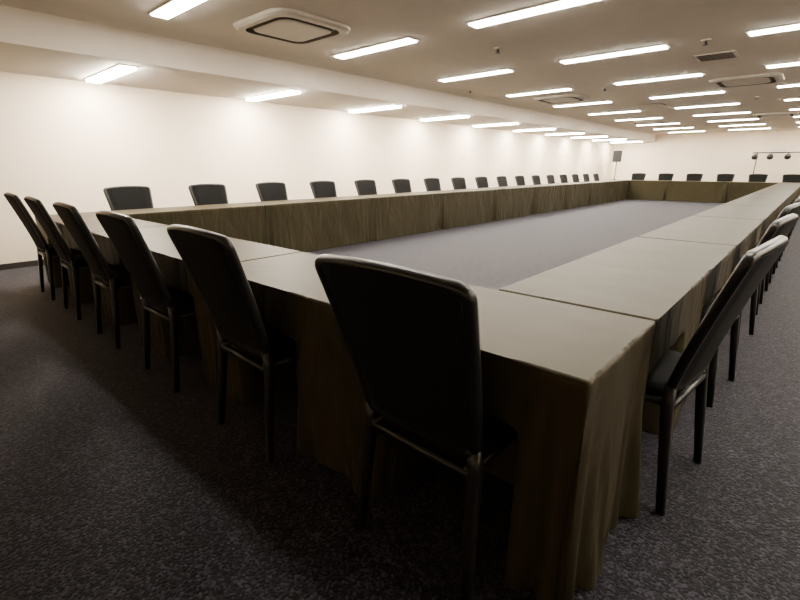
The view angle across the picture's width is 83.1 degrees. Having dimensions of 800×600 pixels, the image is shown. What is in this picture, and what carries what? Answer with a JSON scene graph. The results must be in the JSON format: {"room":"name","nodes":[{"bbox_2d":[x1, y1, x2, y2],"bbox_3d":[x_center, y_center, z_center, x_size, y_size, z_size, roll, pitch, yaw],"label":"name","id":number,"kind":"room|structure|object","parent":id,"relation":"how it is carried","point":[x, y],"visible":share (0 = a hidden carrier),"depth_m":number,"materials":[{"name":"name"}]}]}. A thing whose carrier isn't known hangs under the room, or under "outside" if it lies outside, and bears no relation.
{"room":"conference room","nodes":[
{"label":"conference room","id":0,"kind":"room"},
{"bbox_2d":[0,72,614,263],"bbox_3d":[1.157,-3.530,11.726,0.200,2.550,26.200,14,22,40],"label":"wall","id":1,"kind":"structure","parent":0,"point":[66,141],"depth_m":7.08,"materials":[{"name":"paint"}]},
{"bbox_2d":[0,259,44,269],"bbox_3d":[1.237,-2.320,12.008,0.015,0.070,25.800,14,22,40],"label":"baseboard","id":2,"kind":"structure","parent":1,"relation":"attached to","point":[33,262],"depth_m":5.60,"materials":[{"name":"plastic"}]},
{"bbox_2d":[0,199,799,599],"bbox_3d":[5.704,-1.110,8.200,12.400,0.100,26.200,14,22,40],"label":"floor","id":3,"kind":"structure","parent":0,"point":[116,483],"depth_m":1.77,"materials":[{"name":"carpet"}]},
{"bbox_2d":[4,192,57,299],"bbox_3d":[-3.314,-0.548,4.372,0.528,0.986,0.608,14,22,40],"label":"banquet chair","id":4,"kind":"object","parent":3,"relation":"on","point":[14,200],"visible":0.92,"depth_m":4.16,"materials":[{"name":"black fabric"}]},
{"bbox_2d":[24,196,89,319],"bbox_3d":[-2.678,-0.387,3.826,0.528,0.986,0.608,15,22,41],"label":"banquet chair","id":5,"kind":"object","parent":3,"relation":"on","point":[77,261],"visible":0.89,"depth_m":3.62,"materials":[{"name":"black fabric"}]},
{"bbox_2d":[52,202,131,348],"bbox_3d":[-1.993,-0.214,3.239,0.528,0.986,0.608,15,22,41],"label":"banquet chair","id":6,"kind":"object","parent":3,"relation":"on","point":[120,278],"visible":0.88,"depth_m":3.03,"materials":[{"name":"black fabric"}]},
{"bbox_2d":[35,212,167,317],"bbox_3d":[-2.906,-0.425,4.404,1.936,0.712,0.657,14,22,40],"label":"conference table","id":7,"kind":"object","parent":3,"relation":"on","point":[86,283],"visible":0.14,"depth_m":4.11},
{"bbox_2d":[103,186,153,210],"bbox_3d":[-3.116,-0.866,5.452,0.608,0.986,0.528,13,21,38],"label":"banquet chair","id":8,"kind":"object","parent":3,"relation":"on","point":[117,197],"visible":0.52,"depth_m":5.47,"materials":[{"name":"black fabric"}]},
{"bbox_2d":[95,210,195,392],"bbox_3d":[-1.294,-0.038,2.639,0.528,0.986,0.608,14,22,40],"label":"banquet chair","id":9,"kind":"object","parent":3,"relation":"on","point":[122,230],"visible":0.88,"depth_m":2.42,"materials":[{"name":"black fabric"}]},
{"bbox_2d":[111,203,267,244],"bbox_3d":[-2.599,-0.791,5.650,0.646,0.712,1.762,14,22,40],"label":"conference table","id":10,"kind":"object","parent":3,"relation":"on","point":[243,221],"visible":0.48,"depth_m":5.61,"materials":[{"name":"brown wood"}]},
{"bbox_2d":[91,225,300,392],"bbox_3d":[-1.476,-0.066,3.186,1.917,0.712,0.654,14,22,40],"label":"conference table","id":11,"kind":"object","parent":3,"relation":"on","point":[196,333],"visible":0.27,"depth_m":2.90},
{"bbox_2d":[188,184,228,205],"bbox_3d":[-2.450,-1.076,6.166,0.608,0.986,0.528,14,21,39],"label":"banquet chair","id":12,"kind":"object","parent":3,"relation":"on","point":[201,194],"visible":0.52,"depth_m":6.19,"materials":[{"name":"black fabric"}]},
{"bbox_2d":[167,224,297,462],"bbox_3d":[-0.598,0.138,2.042,0.528,0.986,0.608,15,22,41],"label":"banquet chair","id":13,"kind":"object","parent":3,"relation":"on","point":[212,260],"visible":0.89,"depth_m":1.82,"materials":[{"name":"black fabric"}]},
{"bbox_2d":[255,182,287,201],"bbox_3d":[-1.784,-1.286,6.881,0.608,0.986,0.528,14,21,39],"label":"banquet chair","id":14,"kind":"object","parent":3,"relation":"on","point":[267,191],"visible":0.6,"depth_m":6.90,"materials":[{"name":"black fabric"}]},
{"bbox_2d":[246,196,371,251],"bbox_3d":[-1.357,-1.183,6.979,0.651,0.712,1.988,14,22,40],"label":"conference table","id":15,"kind":"object","parent":3,"relation":"on","point":[313,224],"visible":0.82,"depth_m":6.71,"materials":[{"name":"brown wood"}]},
{"bbox_2d":[309,181,336,197],"bbox_3d":[-1.121,-1.496,7.592,0.608,0.986,0.528,15,22,41],"label":"banquet chair","id":16,"kind":"object","parent":3,"relation":"on","point":[320,189],"visible":0.5,"depth_m":7.62,"materials":[{"name":"black fabric"}]},
{"bbox_2d":[354,179,376,195],"bbox_3d":[-0.453,-1.707,8.310,0.608,0.986,0.528,14,22,40],"label":"banquet chair","id":17,"kind":"object","parent":3,"relation":"on","point":[364,186],"visible":0.48,"depth_m":8.33,"materials":[{"name":"black fabric"}]},
{"bbox_2d":[349,192,442,240],"bbox_3d":[-0.040,-1.598,8.390,0.648,0.712,1.995,14,22,40],"label":"conference table","id":18,"kind":"object","parent":3,"relation":"on","point":[393,215],"visible":0.8,"depth_m":8.11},
{"bbox_2d":[392,178,411,192],"bbox_3d":[0.212,-1.917,9.023,0.608,0.986,0.528,15,22,40],"label":"banquet chair","id":19,"kind":"object","parent":3,"relation":"on","point":[401,185],"visible":0.44,"depth_m":9.05,"materials":[{"name":"black fabric"}]},
{"bbox_2d":[315,254,517,599],"bbox_3d":[0.139,0.324,1.410,0.528,0.986,0.608,15,22,41],"label":"banquet chair","id":20,"kind":"object","parent":3,"relation":"on","point":[411,336],"visible":0.98,"depth_m":1.17,"materials":[{"name":"black fabric"}]},
{"bbox_2d":[424,178,440,190],"bbox_3d":[0.878,-2.127,9.738,0.608,0.986,0.528,15,22,41],"label":"banquet chair","id":21,"kind":"object","parent":3,"relation":"on","point":[431,184],"visible":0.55,"depth_m":9.77,"materials":[{"name":"black fabric"}]},
{"bbox_2d":[213,252,655,599],"bbox_3d":[-0.059,0.301,1.937,1.960,0.712,0.648,14,22,40],"label":"conference table","id":22,"kind":"object","parent":3,"relation":"on","point":[570,380],"visible":0.64,"depth_m":1.34,"materials":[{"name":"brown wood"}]},
{"bbox_2d":[451,177,466,189],"bbox_3d":[1.544,-2.337,10.452,0.608,0.986,0.528,15,22,41],"label":"banquet chair","id":23,"kind":"object","parent":3,"relation":"on","point":[457,182],"visible":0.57,"depth_m":10.48,"materials":[{"name":"black fabric"}]},
{"bbox_2d":[425,189,494,228],"bbox_3d":[1.283,-2.018,9.816,0.650,0.712,2.012,14,22,40],"label":"conference table","id":24,"kind":"object","parent":3,"relation":"on","point":[460,207],"visible":0.84,"depth_m":9.54,"materials":[{"name":"brown wood"}]},
{"bbox_2d":[475,176,488,187],"bbox_3d":[2.211,-2.548,11.168,0.608,0.986,0.528,15,22,41],"label":"banquet chair","id":25,"kind":"object","parent":3,"relation":"on","point":[481,181],"visible":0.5,"depth_m":11.19,"materials":[{"name":"black fabric"}]},
{"bbox_2d":[496,176,507,186],"bbox_3d":[2.883,-2.760,11.888,0.608,0.986,0.528,13,21,38],"label":"banquet chair","id":26,"kind":"object","parent":3,"relation":"on","point":[501,180],"visible":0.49,"depth_m":11.90,"materials":[{"name":"black fabric"}]},
{"bbox_2d":[474,186,534,220],"bbox_3d":[2.616,-2.439,11.247,0.649,0.712,2.012,14,22,40],"label":"conference table","id":27,"kind":"object","parent":3,"relation":"on","point":[510,201],"visible":0.74,"depth_m":11.00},
{"bbox_2d":[515,175,524,185],"bbox_3d":[3.549,-2.970,12.603,0.608,0.986,0.528,14,21,39],"label":"banquet chair","id":28,"kind":"object","parent":3,"relation":"on","point":[520,181],"visible":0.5,"depth_m":12.61,"materials":[{"name":"black fabric"}]},
{"bbox_2d":[531,175,540,184],"bbox_3d":[4.215,-3.181,13.318,0.608,0.986,0.528,14,21,39],"label":"banquet chair","id":29,"kind":"object","parent":3,"relation":"on","point":[536,180],"visible":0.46,"depth_m":13.32,"materials":[{"name":"black fabric"}]},
{"bbox_2d":[523,184,565,213],"bbox_3d":[3.951,-2.859,12.675,0.640,0.712,2.012,14,22,40],"label":"conference table","id":30,"kind":"object","parent":3,"relation":"on","point":[548,197],"visible":0.71,"depth_m":12.40,"materials":[{"name":"brown wood"}]},
{"bbox_2d":[546,174,554,183],"bbox_3d":[4.881,-3.391,14.033,0.608,0.986,0.528,14,21,39],"label":"banquet chair","id":31,"kind":"object","parent":3,"relation":"on","point":[550,178],"visible":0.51,"depth_m":14.05,"materials":[{"name":"black fabric"}]},
{"bbox_2d":[559,174,567,182],"bbox_3d":[5.544,-3.601,14.744,0.608,0.986,0.528,15,22,41],"label":"banquet chair","id":32,"kind":"object","parent":3,"relation":"on","point":[563,177],"visible":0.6,"depth_m":14.76,"materials":[{"name":"black fabric"}]},
{"bbox_2d":[555,182,590,208],"bbox_3d":[5.282,-3.280,14.107,0.659,0.712,2.012,14,22,40],"label":"conference table","id":33,"kind":"object","parent":3,"relation":"on","point":[577,194],"visible":0.63,"depth_m":13.90,"materials":[{"name":"brown wood"}]},
{"bbox_2d":[572,174,579,181],"bbox_3d":[6.211,-3.811,15.460,0.608,0.986,0.528,14,22,40],"label":"banquet chair","id":34,"kind":"object","parent":3,"relation":"on","point":[575,177],"visible":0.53,"depth_m":15.48,"materials":[{"name":"black fabric"}]},
{"bbox_2d":[583,174,589,181],"bbox_3d":[6.880,-4.022,16.177,0.608,0.986,0.528,14,21,39],"label":"banquet chair","id":35,"kind":"object","parent":3,"relation":"on","point":[585,176],"visible":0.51,"depth_m":16.17,"materials":[{"name":"black fabric"}]},
{"bbox_2d":[577,181,611,204],"bbox_3d":[6.619,-3.701,15.535,0.643,0.712,2.012,14,22,40],"label":"conference table","id":36,"kind":"object","parent":3,"relation":"on","point":[600,191],"visible":0.69,"depth_m":15.27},
{"bbox_2d":[593,173,599,180],"bbox_3d":[7.547,-4.233,16.893,0.608,0.986,0.528,14,21,39],"label":"banquet chair","id":37,"kind":"object","parent":3,"relation":"on","point":[595,175],"visible":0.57,"depth_m":16.91,"materials":[{"name":"black fabric"}]},
{"bbox_2d":[605,180,628,201],"bbox_3d":[7.948,-4.122,16.968,0.652,0.712,2.012,14,22,40],"label":"conference table","id":38,"kind":"object","parent":3,"relation":"on","point":[619,188],"visible":0.6,"depth_m":16.77,"materials":[{"name":"brown wood"}]},
{"bbox_2d":[612,151,621,179],"bbox_3d":[9.385,-5.529,19.696,0.801,1.874,0.697,6,18,21],"label":"loudspeaker","id":39,"kind":"object","parent":3,"relation":"on","point":[617,155],"visible":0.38,"depth_m":19.28,"materials":[{"name":"black plastic"}]},
{"bbox_2d":[499,237,735,433],"bbox_3d":[1.274,0.145,2.468,0.651,0.712,1.981,14,22,40],"label":"conference table","id":40,"kind":"object","parent":3,"relation":"on","point":[668,283],"visible":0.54,"depth_m":2.04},
{"bbox_2d":[631,173,645,179],"bbox_3d":[9.294,-4.500,17.800,0.528,0.986,0.608,14,22,40],"label":"banquet chair","id":41,"kind":"object","parent":3,"relation":"on","point":[635,176],"visible":0.45,"depth_m":17.85,"materials":[{"name":"black fabric"}]},
{"bbox_2d":[626,180,667,200],"bbox_3d":[9.297,-4.273,17.480,1.919,0.712,0.648,14,22,40],"label":"conference table","id":42,"kind":"object","parent":3,"relation":"on","point":[637,189],"visible":0.61,"depth_m":17.05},
{"bbox_2d":[658,173,673,180],"bbox_3d":[10.009,-4.320,17.187,0.528,0.986,0.608,14,22,40],"label":"banquet chair","id":43,"kind":"object","parent":3,"relation":"on","point":[662,176],"visible":0.49,"depth_m":17.23,"materials":[{"name":"black fabric"}]},
{"bbox_2d":[686,173,702,180],"bbox_3d":[10.711,-4.142,16.585,0.528,0.986,0.608,14,21,39],"label":"banquet chair","id":44,"kind":"object","parent":3,"relation":"on","point":[692,176],"visible":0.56,"depth_m":16.64,"materials":[{"name":"black fabric"}]},
{"bbox_2d":[664,181,729,202],"bbox_3d":[10.712,-3.915,16.263,1.918,0.712,0.642,14,22,40],"label":"conference table","id":45,"kind":"object","parent":3,"relation":"on","point":[684,191],"visible":0.91,"depth_m":16.01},
{"bbox_2d":[638,216,763,272],"bbox_3d":[2.584,-0.269,3.874,0.644,0.712,1.980,14,22,40],"label":"conference table","id":46,"kind":"object","parent":3,"relation":"on","point":[744,234],"visible":0.34,"depth_m":3.55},
{"bbox_2d":[644,235,788,515],"bbox_3d":[0.989,0.223,1.754,0.528,0.986,0.608,-15,22,-40],"label":"banquet chair","id":47,"kind":"object","parent":3,"relation":"on","point":[675,375],"visible":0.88,"depth_m":1.53,"materials":[{"name":"black fabric"}]},
{"bbox_2d":[716,174,734,181],"bbox_3d":[11.418,-3.964,15.979,0.528,0.986,0.608,14,22,40],"label":"banquet chair","id":48,"kind":"object","parent":3,"relation":"on","point":[720,177],"visible":0.47,"depth_m":16.02,"materials":[{"name":"black fabric"}]},
{"bbox_2d":[693,205,777,239],"bbox_3d":[3.893,-0.683,5.283,0.641,0.712,1.980,14,22,40],"label":"conference table","id":49,"kind":"object","parent":3,"relation":"on","point":[768,214],"visible":0.24,"depth_m":4.99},
{"bbox_2d":[699,213,798,407],"bbox_3d":[1.669,0.008,2.483,0.528,0.986,0.608,-15,22,-41],"label":"banquet chair","id":50,"kind":"object","parent":3,"relation":"on","point":[782,226],"visible":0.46,"depth_m":2.32,"materials":[{"name":"black fabric"}]},
{"bbox_2d":[722,198,785,219],"bbox_3d":[5.205,-1.097,6.688,0.649,0.712,1.982,14,22,40],"label":"conference table","id":51,"kind":"object","parent":3,"relation":"on","point":[780,203],"visible":0.27,"depth_m":6.40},
{"bbox_2d":[726,182,787,202],"bbox_3d":[12.138,-3.556,15.043,1.933,0.712,0.639,14,22,40],"label":"conference table","id":52,"kind":"object","parent":3,"relation":"on","point":[736,190],"visible":0.48,"depth_m":15.14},
{"bbox_2d":[748,174,767,181],"bbox_3d":[12.102,-3.791,15.392,0.528,0.986,0.608,15,22,41],"label":"banquet chair","id":53,"kind":"object","parent":3,"relation":"on","point":[752,177],"visible":0.45,"depth_m":15.44,"materials":[{"name":"black fabric"}]},
{"bbox_2d":[731,202,799,349],"bbox_3d":[2.350,-0.207,3.214,0.528,0.986,0.608,-14,22,-40],"label":"banquet chair","id":54,"kind":"object","parent":3,"relation":"on","point":[794,208],"visible":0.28,"depth_m":3.27,"materials":[{"name":"black fabric"}]},
{"bbox_2d":[741,193,791,207],"bbox_3d":[6.517,-1.511,8.094,0.655,0.712,1.985,14,22,40],"label":"conference table","id":55,"kind":"object","parent":3,"relation":"on","point":[787,197],"visible":0.2,"depth_m":7.88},
{"bbox_2d":[754,189,795,204],"bbox_3d":[7.829,-1.924,9.499,0.655,0.712,1.979,14,22,40],"label":"conference table","id":56,"kind":"object","parent":3,"relation":"on","point":[792,192],"visible":0.25,"depth_m":9.31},
{"bbox_2d":[751,148,799,173],"bbox_3d":[14.181,-4.603,16.586,2.615,1.855,0.657,14,22,40],"label":"stand","id":57,"kind":"object","parent":3,"relation":"on","point":[787,156],"visible":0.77,"depth_m":16.52,"materials":[{"name":"black plastic"}]},
{"bbox_2d":[772,257,778,273],"bbox_3d":[4.397,-0.854,5.411,0.608,0.986,0.528,14,22,40],"label":"banquet chair","id":58,"kind":"object","parent":3,"relation":"on","point":[775,265],"visible":0.02,"depth_m":5.27,"materials":[{"name":"black fabric"}]},
{"bbox_2d":[756,196,799,314],"bbox_3d":[3.037,-0.424,3.952,0.608,0.986,0.528,14,22,40],"label":"banquet chair","id":59,"kind":"object","parent":3,"relation":"on","point":[761,285],"visible":0.17,"depth_m":3.81,"materials":[{"name":"black fabric"}]},
{"bbox_2d":[764,187,798,201],"bbox_3d":[9.140,-2.338,10.906,0.651,0.712,1.979,14,22,40],"label":"conference table","id":60,"kind":"object","parent":3,"relation":"on","point":[774,188],"visible":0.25,"depth_m":10.62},
{"bbox_2d":[764,195,799,290],"bbox_3d":[3.716,-0.639,4.681,0.608,0.986,0.528,14,21,40],"label":"banquet chair","id":61,"kind":"object","parent":3,"relation":"on","point":[768,276],"visible":0.04,"depth_m":4.54,"materials":[{"name":"black fabric"}]},
{"bbox_2d":[770,185,799,196],"bbox_3d":[10.450,-2.752,12.313,0.645,0.712,1.980,14,22,40],"label":"conference table","id":62,"kind":"object","parent":3,"relation":"on","point":[772,185],"visible":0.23,"depth_m":11.84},
{"bbox_2d":[775,183,799,193],"bbox_3d":[11.761,-3.166,13.719,0.647,0.712,1.980,14,22,40],"label":"conference table","id":63,"kind":"object","parent":3,"relation":"on","point":[778,183],"visible":0.12,"depth_m":13.09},
{"bbox_2d":[782,174,799,182],"bbox_3d":[12.782,-3.620,14.809,0.528,0.986,0.608,14,22,40],"label":"banquet chair","id":64,"kind":"object","parent":3,"relation":"on","point":[790,178],"visible":0.39,"depth_m":14.88,"materials":[{"name":"black fabric"}]},
{"bbox_2d":[0,0,799,134],"bbox_3d":[5.704,-3.677,7.445,12.400,0.150,26.200,14,22,40],"label":"ceiling","id":65,"kind":"structure","parent":0,"point":[533,46],"depth_m":5.17,"materials":[{"name":"white paint"}]},
{"bbox_2d":[147,0,205,18],"bbox_3d":[-1.765,-2.506,3.774,1.280,0.022,0.190,14,22,40],"label":"ceiling light","id":66,"kind":"object","parent":65,"relation":"attached to","point":[171,8],"depth_m":3.93,"materials":[{"name":"white plastic"}]},
{"bbox_2d":[233,8,350,44],"bbox_3d":[-1.080,-2.722,4.540,0.940,0.042,0.940,14,22,40],"label":"air conditioner","id":67,"kind":"object","parent":65,"relation":"attached to","point":[284,25],"depth_m":4.41,"materials":[{"name":"white plastic"}]},
{"bbox_2d":[0,5,655,142],"bbox_3d":[1.846,-4.435,10.817,1.650,0.300,25.800,14,22,40],"label":"ceiling soffit","id":68,"kind":"structure","parent":65,"relation":"attached to","point":[20,23],"depth_m":5.76,"materials":[{"name":"white paint"}]},
{"bbox_2d":[84,64,138,82],"bbox_3d":[-3.375,-2.619,5.241,1.280,0.035,0.190,14,22,40],"label":"ceiling light","id":69,"kind":"object","parent":68,"relation":"attached to","point":[118,70],"depth_m":5.11,"materials":[{"name":"white plastic"}]},
{"bbox_2d":[244,89,302,100],"bbox_3d":[-1.928,-3.076,6.793,1.280,0.035,0.190,14,22,40],"label":"ceiling light","id":70,"kind":"object","parent":68,"relation":"attached to","point":[291,91],"depth_m":6.67,"materials":[{"name":"white plastic"}]},
{"bbox_2d":[347,105,402,112],"bbox_3d":[-0.482,-3.532,8.345,1.280,0.035,0.190,14,22,40],"label":"ceiling light","id":71,"kind":"object","parent":68,"relation":"attached to","point":[389,106],"depth_m":8.26,"materials":[{"name":"white plastic"}]},
{"bbox_2d":[419,115,470,120],"bbox_3d":[0.964,-3.989,9.897,1.280,0.035,0.190,14,22,40],"label":"ceiling light","id":72,"kind":"object","parent":68,"relation":"attached to","point":[459,116],"depth_m":9.79,"materials":[{"name":"white plastic"}]},
{"bbox_2d":[472,122,517,126],"bbox_3d":[2.411,-4.446,11.449,1.280,0.035,0.190,14,22,40],"label":"ceiling light","id":73,"kind":"object","parent":68,"relation":"attached to","point":[514,123],"depth_m":11.41,"materials":[{"name":"white plastic"}]},
{"bbox_2d":[512,128,556,131],"bbox_3d":[3.857,-4.903,13.001,1.280,0.035,0.190,14,22,40],"label":"ceiling light","id":74,"kind":"object","parent":68,"relation":"attached to","point":[542,128],"depth_m":12.97,"materials":[{"name":"white plastic"}]},
{"bbox_2d":[544,132,584,134],"bbox_3d":[5.303,-5.359,14.552,1.280,0.035,0.190,14,22,40],"label":"ceiling light","id":75,"kind":"object","parent":68,"relation":"attached to","point":[577,132],"depth_m":14.49,"materials":[{"name":"white plastic"}]},
{"bbox_2d":[570,136,606,137],"bbox_3d":[6.750,-5.816,16.104,1.280,0.035,0.190,14,22,40],"label":"ceiling light","id":76,"kind":"object","parent":68,"relation":"attached to","point":[587,136],"depth_m":16.03,"materials":[{"name":"white plastic"}]},
{"bbox_2d":[593,139,626,140],"bbox_3d":[8.196,-6.273,17.656,1.280,0.035,0.190,14,22,40],"label":"ceiling light","id":77,"kind":"object","parent":68,"relation":"attached to","point":[600,139],"depth_m":17.61,"materials":[{"name":"white plastic"}]},
{"bbox_2d":[611,141,642,142],"bbox_3d":[9.643,-6.730,19.208,1.280,0.035,0.190,14,22,40],"label":"ceiling light","id":78,"kind":"object","parent":68,"relation":"attached to","point":[625,141],"depth_m":19.13,"materials":[{"name":"white plastic"}]},
{"bbox_2d":[338,0,398,10],"bbox_3d":[-0.274,-2.496,3.716,0.480,0.010,0.480,14,22,40],"label":"ceiling access panel","id":79,"kind":"object","parent":65,"relation":"attached to","point":[367,5],"depth_m":3.85,"materials":[{"name":"white"}]},
{"bbox_2d":[332,36,419,58],"bbox_3d":[-0.318,-2.963,5.325,1.280,0.022,0.190,14,22,40],"label":"ceiling light","id":80,"kind":"object","parent":65,"relation":"attached to","point":[406,40],"depth_m":5.23,"materials":[{"name":"white plastic"}]},
{"bbox_2d":[437,68,514,81],"bbox_3d":[1.128,-3.420,6.877,1.280,0.022,0.190,14,22,40],"label":"ceiling light","id":81,"kind":"object","parent":65,"relation":"attached to","point":[500,71],"depth_m":6.80,"materials":[{"name":"white plastic"}]},
{"bbox_2d":[494,47,501,53],"bbox_3d":[1.155,-2.946,5.328,0.100,0.056,0.100,14,22,40],"label":"sprinkler","id":82,"kind":"object","parent":65,"relation":"attached to","point":[497,49],"depth_m":5.31,"materials":[{"name":"white metal"}]},
{"bbox_2d":[465,0,597,27],"bbox_3d":[1.173,-2.587,4.047,1.280,0.022,0.190,14,22,40],"label":"ceiling light","id":83,"kind":"object","parent":65,"relation":"attached to","point":[557,4],"depth_m":4.04,"materials":[{"name":"white plastic"}]},
{"bbox_2d":[505,87,573,96],"bbox_3d":[2.575,-3.877,8.429,1.280,0.022,0.190,14,22,40],"label":"ceiling light","id":84,"kind":"object","parent":65,"relation":"attached to","point":[561,89],"depth_m":8.35,"materials":[{"name":"white plastic"}]},
{"bbox_2d":[533,94,589,103],"bbox_3d":[3.301,-4.096,9.211,0.940,0.042,0.940,14,22,40],"label":"air conditioner","id":85,"kind":"object","parent":65,"relation":"attached to","point":[565,98],"depth_m":9.08,"materials":[{"name":"white plastic"}]},
{"bbox_2d":[553,100,612,106],"bbox_3d":[4.021,-4.333,9.981,1.280,0.022,0.190,14,22,40],"label":"ceiling light","id":86,"kind":"object","parent":65,"relation":"attached to","point":[610,101],"depth_m":9.93,"materials":[{"name":"white plastic"}]},
{"bbox_2d":[558,43,670,63],"bbox_3d":[2.619,-3.044,5.598,1.280,0.022,0.190,14,22,40],"label":"ceiling light","id":87,"kind":"object","parent":65,"relation":"attached to","point":[661,46],"depth_m":5.53,"materials":[{"name":"white plastic"}]},
{"bbox_2d":[588,110,641,114],"bbox_3d":[5.467,-4.790,11.533,1.280,0.022,0.190,14,22,40],"label":"ceiling light","id":88,"kind":"object","parent":65,"relation":"attached to","point":[631,110],"depth_m":11.43,"materials":[{"name":"white plastic"}]},
{"bbox_2d":[614,117,663,120],"bbox_3d":[6.914,-5.247,13.085,1.280,0.022,0.190,14,22,40],"label":"ceiling light","id":89,"kind":"object","parent":65,"relation":"attached to","point":[653,117],"depth_m":13.07,"materials":[{"name":"white plastic"}]},
{"bbox_2d":[630,120,667,124],"bbox_3d":[7.667,-5.475,13.896,0.940,0.042,0.940,14,22,40],"label":"air conditioner","id":90,"kind":"object","parent":65,"relation":"attached to","point":[645,121],"depth_m":13.74,"materials":[{"name":"beige plastic"}]},
{"bbox_2d":[636,122,679,125],"bbox_3d":[8.360,-5.704,14.637,1.280,0.022,0.190,14,22,40],"label":"ceiling light","id":91,"kind":"object","parent":65,"relation":"attached to","point":[678,122],"depth_m":14.60,"materials":[{"name":"white plastic"}]},
{"bbox_2d":[612,72,704,84],"bbox_3d":[4.065,-3.500,7.150,1.280,0.022,0.190,14,22,40],"label":"ceiling light","id":92,"kind":"object","parent":65,"relation":"attached to","point":[700,73],"depth_m":7.09,"materials":[{"name":"white plastic"}]},
{"bbox_2d":[654,127,693,129],"bbox_3d":[9.806,-6.160,16.188,1.280,0.022,0.190,14,22,40],"label":"ceiling light","id":93,"kind":"object","parent":65,"relation":"attached to","point":[680,127],"depth_m":16.11,"materials":[{"name":"white plastic"}]},
{"bbox_2d":[667,131,701,132],"bbox_3d":[11.253,-6.617,17.740,1.280,0.022,0.190,14,22,40],"label":"ceiling light","id":94,"kind":"object","parent":65,"relation":"attached to","point":[682,131],"depth_m":17.66,"materials":[{"name":"white plastic"}]},
{"bbox_2d":[648,90,726,98],"bbox_3d":[5.512,-3.957,8.702,1.280,0.022,0.190,14,22,40],"label":"ceiling light","id":95,"kind":"object","parent":65,"relation":"attached to","point":[721,91],"depth_m":8.63,"materials":[{"name":"white plastic"}]},
{"bbox_2d":[701,38,711,45],"bbox_3d":[3.371,-2.841,4.971,0.100,0.056,0.100,14,22,40],"label":"sprinkler","id":96,"kind":"object","parent":65,"relation":"attached to","point":[705,40],"depth_m":4.95,"materials":[{"name":"white metal"}]},
{"bbox_2d":[673,102,740,108],"bbox_3d":[6.958,-4.414,10.254,1.280,0.022,0.190,14,22,40],"label":"ceiling light","id":97,"kind":"object","parent":65,"relation":"attached to","point":[738,102],"depth_m":10.18,"materials":[{"name":"white plastic"}]},
{"bbox_2d":[692,50,738,61],"bbox_3d":[4.000,-3.080,5.712,0.440,0.016,0.440,14,22,40],"label":"ceiling vent","id":98,"kind":"object","parent":65,"relation":"attached to","point":[726,54],"depth_m":5.67,"materials":[{"name":"grey metal"}]},
{"bbox_2d":[692,111,750,115],"bbox_3d":[8.405,-4.870,11.806,1.280,0.022,0.190,14,22,40],"label":"ceiling light","id":99,"kind":"object","parent":65,"relation":"attached to","point":[747,111],"depth_m":11.74,"materials":[{"name":"white plastic"}]},
{"bbox_2d":[707,118,759,121],"bbox_3d":[9.851,-5.327,13.358,1.280,0.022,0.190,14,22,40],"label":"ceiling light","id":100,"kind":"object","parent":65,"relation":"attached to","point":[750,118],"depth_m":13.35,"materials":[{"name":"white plastic"}]},
{"bbox_2d":[720,123,765,126],"bbox_3d":[11.297,-5.784,14.910,1.280,0.022,0.190,14,22,40],"label":"ceiling light","id":101,"kind":"object","parent":65,"relation":"attached to","point":[762,123],"depth_m":14.82,"materials":[{"name":"white plastic"}]},
{"bbox_2d":[709,73,784,87],"bbox_3d":[5.575,-3.522,7.261,0.940,0.042,0.940,14,22,40],"label":"air conditioner","id":102,"kind":"object","parent":65,"relation":"attached to","point":[764,78],"depth_m":7.12,"materials":[{"name":"white plastic"}]},
{"bbox_2d":[728,128,769,129],"bbox_3d":[12.744,-6.241,16.462,1.280,0.022,0.190,14,22,40],"label":"ceiling light","id":103,"kind":"object","parent":65,"relation":"attached to","point":[750,128],"depth_m":16.53,"materials":[{"name":"white plastic"}]},
{"bbox_2d":[745,23,799,35],"bbox_3d":[4.110,-2.667,4.320,1.280,0.022,0.190,14,22,40],"label":"ceiling light","id":104,"kind":"object","parent":65,"relation":"attached to","point":[794,26],"depth_m":4.57,"materials":[{"name":"white plastic"}]},
{"bbox_2d":[752,112,798,117],"bbox_3d":[9.941,-4.901,11.945,0.940,0.042,0.940,14,22,40],"label":"air conditioner","id":105,"kind":"object","parent":65,"relation":"attached to","point":[777,114],"depth_m":11.80,"materials":[{"name":"beige plastic"}]},
{"bbox_2d":[764,61,799,67],"bbox_3d":[5.556,-3.124,5.871,1.280,0.022,0.190,14,22,40],"label":"ceiling light","id":106,"kind":"object","parent":65,"relation":"attached to","point":[796,62],"depth_m":6.13,"materials":[{"name":"white plastic"}]},
{"bbox_2d":[775,83,799,87],"bbox_3d":[7.003,-3.581,7.423,1.280,0.022,0.190,14,22,40],"label":"ceiling light","id":107,"kind":"object","parent":65,"relation":"attached to","point":[798,84],"depth_m":7.69,"materials":[{"name":"white plastic"}]},
{"bbox_2d":[783,98,799,100],"bbox_3d":[8.449,-4.037,8.975,1.280,0.022,0.190,14,22,40],"label":"ceiling light","id":108,"kind":"object","parent":65,"relation":"attached to","point":[791,99],"depth_m":9.24,"materials":[{"name":"white plastic"}]},
{"bbox_2d":[639,103,664,106],"bbox_3d":[5.687,-4.399,10.184,0.480,0.010,0.480,14,22,40],"label":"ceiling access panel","id":109,"kind":"object","parent":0,"point":[654,104],"depth_m":10.20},
{"bbox_2d":[610,129,799,181],"bbox_3d":[14.369,-5.118,17.123,12.000,2.550,0.200,14,22,40],"label":"wall","id":110,"kind":"structure","parent":0,"point":[710,154],"depth_m":18.30,"materials":[{"name":"paint"}]},
{"bbox_2d":[0,35,655,141],"bbox_3d":[2.469,-4.158,10.319,0.020,0.050,25.800,14,22,40],"label":"trim","id":111,"kind":"structure","parent":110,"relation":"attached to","point":[4,39],"depth_m":5.44,"materials":[{"name":"white paint"}]}
]}

